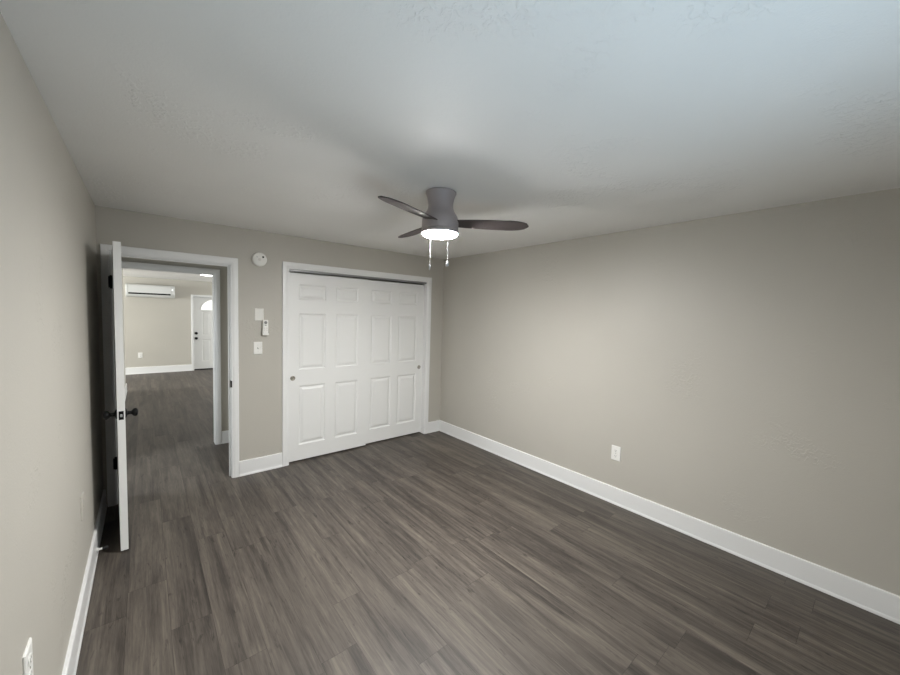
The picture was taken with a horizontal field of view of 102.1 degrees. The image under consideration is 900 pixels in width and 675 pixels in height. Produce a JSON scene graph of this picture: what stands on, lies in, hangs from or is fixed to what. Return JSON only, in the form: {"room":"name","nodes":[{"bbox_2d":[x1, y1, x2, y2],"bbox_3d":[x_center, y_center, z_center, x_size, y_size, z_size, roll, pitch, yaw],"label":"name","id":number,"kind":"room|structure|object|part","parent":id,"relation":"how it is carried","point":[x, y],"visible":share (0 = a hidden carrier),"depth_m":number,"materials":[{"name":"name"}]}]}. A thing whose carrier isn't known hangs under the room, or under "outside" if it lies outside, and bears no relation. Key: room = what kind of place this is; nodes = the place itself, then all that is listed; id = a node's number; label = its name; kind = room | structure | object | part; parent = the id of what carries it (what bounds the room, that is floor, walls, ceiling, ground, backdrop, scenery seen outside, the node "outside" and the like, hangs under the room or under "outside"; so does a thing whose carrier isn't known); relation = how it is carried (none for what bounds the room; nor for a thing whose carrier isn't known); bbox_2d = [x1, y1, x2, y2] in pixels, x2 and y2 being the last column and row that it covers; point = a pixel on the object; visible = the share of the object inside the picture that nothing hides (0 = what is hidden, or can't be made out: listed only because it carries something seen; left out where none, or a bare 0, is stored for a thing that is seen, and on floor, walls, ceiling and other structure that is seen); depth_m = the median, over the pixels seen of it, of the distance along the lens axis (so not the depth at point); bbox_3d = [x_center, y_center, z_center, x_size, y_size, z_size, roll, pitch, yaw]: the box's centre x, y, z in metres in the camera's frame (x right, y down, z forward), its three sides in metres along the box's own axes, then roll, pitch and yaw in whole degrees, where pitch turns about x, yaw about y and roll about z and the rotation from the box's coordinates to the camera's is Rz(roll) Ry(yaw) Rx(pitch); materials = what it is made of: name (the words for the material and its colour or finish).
{"room":"empty bedroom","nodes":[
{"label":"empty bedroom","id":0,"kind":"room"},
{"bbox_2d":[0,12,102,674],"bbox_3d":[-1.396,0.330,1.139,0.120,2.440,4.580,-1,5,-40],"label":"wall","id":1,"kind":"structure","parent":0,"point":[51,427],"depth_m":1.30,"materials":[{"name":"beige paint"}]},
{"bbox_2d":[22,637,33,674],"bbox_3d":[-1.246,0.978,1.077,0.009,0.132,0.083,-1,5,-40],"label":"wall outlet","id":2,"kind":"object","parent":1,"relation":"attached to","point":[27,659],"visible":1,"depth_m":1.07,"materials":[{"name":"white plastic"}]},
{"bbox_2d":[28,653,31,665],"bbox_3d":[-1.243,0.954,1.078,0.003,0.031,0.033,-1,5,-40],"label":"receptacle","id":3,"kind":"object","parent":2,"relation":"attached to","point":[29,654],"depth_m":1.08,"materials":[{"name":"white plastic"}]},
{"bbox_2d":[62,489,106,674],"bbox_3d":[-1.413,1.467,1.299,0.020,0.151,4.460,-1,5,-40],"label":"baseboard","id":4,"kind":"structure","parent":1,"relation":"attached to","point":[74,646],"depth_m":1.93,"materials":[{"name":"white paint"}]},
{"bbox_2d":[96,545,107,551],"bbox_3d":[-2.306,1.398,2.415,0.056,0.026,0.026,-1,5,-40],"label":"door stop","id":5,"kind":"object","parent":1,"relation":"attached to","point":[106,546],"visible":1,"depth_m":2.41,"materials":[{"name":"white plastic"}]},
{"bbox_2d":[122,269,125,383],"bbox_3d":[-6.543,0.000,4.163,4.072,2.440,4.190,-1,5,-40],"label":"door frame","id":6,"kind":"object","parent":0,"point":[122,269],"depth_m":6.85,"materials":[{"name":"beige paint"}]},
{"bbox_2d":[123,276,211,367],"bbox_3d":[-7.831,-0.323,8.909,8.000,2.440,0.200,-1,5,-40],"label":"wall","id":7,"kind":"structure","parent":0,"point":[159,329],"depth_m":9.20,"materials":[{"name":"beige paint"}]},
{"bbox_2d":[126,283,174,298],"bbox_3d":[-7.364,-1.140,8.966,0.927,0.310,0.206,-1,5,-40],"label":"air conditioner","id":8,"kind":"object","parent":7,"relation":"attached to","point":[132,290],"visible":1,"depth_m":8.88,"materials":[{"name":"white plastic"}]},
{"bbox_2d":[125,364,191,374],"bbox_3d":[-8.861,0.842,8.000,5.215,0.165,0.020,-1,5,-40],"label":"baseboard","id":9,"kind":"structure","parent":7,"relation":"attached to","point":[173,368],"depth_m":9.21,"materials":[{"name":"white paint"}]},
{"bbox_2d":[191,295,212,370],"bbox_3d":[-6.496,-0.139,10.014,1.030,2.015,0.188,-1,5,-40],"label":"door frame","id":10,"kind":"structure","parent":7,"relation":"attached to","point":[192,296],"depth_m":9.64,"materials":[{"name":"white paint"}]},
{"bbox_2d":[193,297,212,368],"bbox_3d":[-6.504,-0.121,10.024,0.914,1.934,0.115,-1,5,-40],"label":"door","id":11,"kind":"structure","parent":7,"relation":"in","point":[202,306],"depth_m":9.88,"materials":[{"name":"white paint"}]},
{"bbox_3d":[-6.486,-0.888,9.982,0.614,0.314,0.011,-1,5,-40],"label":"fanlight frame","id":12,"kind":"part","parent":11,"relation":"part of","materials":[{"name":"white glass"}]},
{"bbox_2d":[121,257,228,430],"bbox_3d":[-3.578,0.104,3.841,8.200,2.440,0.120,-1,5,-40],"label":"wall","id":13,"kind":"structure","parent":0,"point":[223,269],"depth_m":4.43,"materials":[{"name":"beige paint"}]},
{"bbox_2d":[121,261,221,444],"bbox_3d":[-3.216,0.252,4.158,1.002,2.128,0.156,-1,5,-40],"label":"door frame","id":14,"kind":"structure","parent":13,"relation":"attached to","point":[215,273],"depth_m":4.37,"materials":[{"name":"white paint"}]},
{"bbox_2d":[222,430,228,443],"bbox_3d":[-2.711,1.232,4.572,0.269,0.151,0.020,-1,5,-40],"label":"baseboard","id":15,"kind":"structure","parent":13,"relation":"attached to","point":[225,434],"depth_m":4.51,"materials":[{"name":"white paint"}]},
{"bbox_2d":[95,205,443,505],"bbox_3d":[-2.003,0.159,3.689,4.818,2.440,0.120,-1,5,-40],"label":"wall","id":16,"kind":"structure","parent":0,"point":[260,375],"depth_m":3.67,"materials":[{"name":"beige paint"}]},
{"bbox_2d":[103,241,137,550],"bbox_3d":[-2.454,0.385,2.702,0.176,2.062,0.840,-2,5,-43],"label":"door","id":17,"kind":"structure","parent":16,"relation":"in","point":[114,280],"depth_m":2.41,"materials":[{"name":"white paint"}]},
{"bbox_3d":[-2.257,0.514,2.417,0.068,0.067,0.067,-2,5,-43],"label":"knob","id":18,"kind":"part","parent":17,"relation":"part of","materials":[{"name":"black metal"}]},
{"bbox_3d":[-2.454,0.385,2.702,0.040,2.062,0.820,-2,5,-43],"label":"panel","id":19,"kind":"part","parent":17,"relation":"part of","materials":[{"name":"white paint"}]},
{"bbox_3d":[-2.176,0.517,2.410,0.025,0.058,0.002,-2,5,-43],"label":"latch plate","id":20,"kind":"part","parent":17,"relation":"part of","materials":[{"name":"metal"}]},
{"bbox_3d":[-2.178,0.512,2.490,0.068,0.067,0.067,-2,5,-43],"label":"knob","id":21,"kind":"part","parent":17,"relation":"part of","materials":[{"name":"black metal"}]},
{"bbox_2d":[100,244,238,506],"bbox_3d":[-2.477,0.316,3.304,0.957,2.146,0.158,-1,5,-40],"label":"door frame","id":22,"kind":"structure","parent":16,"relation":"attached to","point":[231,264],"depth_m":3.10,"materials":[{"name":"white paint"}]},
{"bbox_2d":[253,342,261,353],"bbox_3d":[-1.929,0.107,3.658,0.079,0.125,0.016,-1,5,-40],"label":"light switch","id":23,"kind":"object","parent":16,"relation":"attached to","point":[257,346],"visible":1,"depth_m":3.66,"materials":[{"name":"white plastic"}]},
{"bbox_2d":[251,252,266,266],"bbox_3d":[-1.884,-0.773,3.602,0.136,0.136,0.046,-1,5,-40],"label":"smoke detector","id":24,"kind":"object","parent":16,"relation":"attached to","point":[258,259],"visible":1,"depth_m":3.58,"materials":[{"name":"white plastic"}]},
{"bbox_2d":[254,308,263,320],"bbox_3d":[-1.913,-0.229,3.649,0.083,0.125,0.008,-1,5,-40],"label":"blank wall plate","id":25,"kind":"object","parent":16,"relation":"attached to","point":[258,312],"visible":0.99,"depth_m":3.65,"materials":[{"name":"white plastic"}]},
{"bbox_2d":[239,453,281,476],"bbox_3d":[-1.940,1.304,3.747,0.400,0.151,0.020,-1,5,-40],"label":"baseboard","id":26,"kind":"structure","parent":16,"relation":"attached to","point":[264,463],"depth_m":3.73,"materials":[{"name":"white paint"}]},
{"bbox_2d":[289,272,367,461],"bbox_3d":[-1.387,0.326,4.196,0.920,2.048,0.038,-1,5,-40],"label":"door","id":27,"kind":"structure","parent":16,"relation":"in","point":[328,314],"depth_m":4.16,"materials":[{"name":"white paint"}]},
{"bbox_2d":[282,261,431,466],"bbox_3d":[-1.059,0.275,4.479,1.925,2.167,0.138,-1,5,-40],"label":"door frame","id":28,"kind":"structure","parent":16,"relation":"attached to","point":[286,266],"depth_m":4.12,"materials":[{"name":"white paint"}]},
{"bbox_2d":[366,280,423,443],"bbox_3d":[-0.740,0.309,4.790,0.902,2.048,0.038,-1,5,-40],"label":"door","id":29,"kind":"structure","parent":16,"relation":"in","point":[395,310],"depth_m":4.77,"materials":[{"name":"white paint"}]},
{"bbox_2d":[428,420,438,432],"bbox_3d":[-0.235,1.267,5.175,0.196,0.151,0.020,-1,5,-40],"label":"baseboard","id":30,"kind":"structure","parent":16,"relation":"attached to","point":[433,426],"depth_m":5.17,"materials":[{"name":"white paint"}]},
{"bbox_3d":[-1.866,-0.079,3.677,0.058,0.110,0.044,-1,5,-40],"label":"cradle","id":31,"kind":"object","parent":16,"relation":"attached to","visible":0},
{"bbox_2d":[262,320,267,332],"bbox_3d":[-1.864,-0.103,3.674,0.049,0.148,0.035,-1,5,-40],"label":"remote control","id":32,"kind":"object","parent":31,"relation":"in","point":[264,322],"visible":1,"depth_m":3.66,"materials":[{"name":"white plastic"}]},
{"bbox_2d":[289,271,421,284],"bbox_3d":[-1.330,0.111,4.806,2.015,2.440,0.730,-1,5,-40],"label":"door track","id":33,"kind":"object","parent":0,"point":[289,271],"depth_m":5.10,"materials":[{"name":"grey metal"}]},
{"bbox_2d":[0,0,899,281],"bbox_3d":[-3.873,-1.163,4.160,8.300,0.165,12.630,-1,5,-40],"label":"ceiling","id":34,"kind":"structure","parent":0,"point":[563,119],"depth_m":1.37,"materials":[{"name":"paint"}]},
{"bbox_2d":[378,187,528,269],"bbox_3d":[-0.160,-0.679,2.386,1.002,0.506,0.930,-1,5,-40],"label":"ceiling fan","id":35,"kind":"object","parent":34,"relation":"hanging from","point":[440,221],"visible":1,"depth_m":2.25,"materials":[{"name":"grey metal"}]},
{"bbox_3d":[-0.227,-0.720,2.044,0.133,0.033,0.487,4,4,30],"label":"blade","id":36,"kind":"part","parent":35,"relation":"part of","materials":[{"name":"grey wood"}]},
{"bbox_3d":[-0.241,-0.754,2.603,0.133,0.033,0.487,-1,4,-33],"label":"blade","id":37,"kind":"part","parent":35,"relation":"part of","materials":[{"name":"grey wood"}]},
{"bbox_3d":[0.265,-0.725,2.345,0.487,0.033,0.133,1,3,-3],"label":"blade","id":38,"kind":"part","parent":35,"relation":"part of","materials":[{"name":"grey wood"}]},
{"bbox_2d":[76,369,899,674],"bbox_3d":[-3.945,1.339,4.311,8.300,0.100,12.630,-1,5,-40],"label":"floor","id":39,"kind":"structure","parent":0,"point":[438,552],"depth_m":2.29,"materials":[{"name":"laminate"}]},
{"bbox_2d":[440,188,899,595],"bbox_3d":[1.358,0.265,3.523,0.120,2.440,4.700,-1,5,-40],"label":"wall","id":40,"kind":"structure","parent":0,"point":[743,369],"depth_m":2.68,"materials":[{"name":"beige paint"}]},
{"bbox_2d":[611,445,620,461],"bbox_3d":[1.495,1.043,3.281,0.009,0.132,0.083,-1,5,-40],"label":"wall outlet","id":41,"kind":"object","parent":40,"relation":"attached to","point":[616,451],"visible":1,"depth_m":3.28,"materials":[{"name":"white plastic"}]},
{"bbox_2d":[439,420,899,623],"bbox_3d":[1.272,1.408,3.547,0.020,0.151,4.460,-1,5,-40],"label":"baseboard","id":42,"kind":"structure","parent":40,"relation":"attached to","point":[880,602],"depth_m":2.69,"materials":[{"name":"white paint"}]}
]}

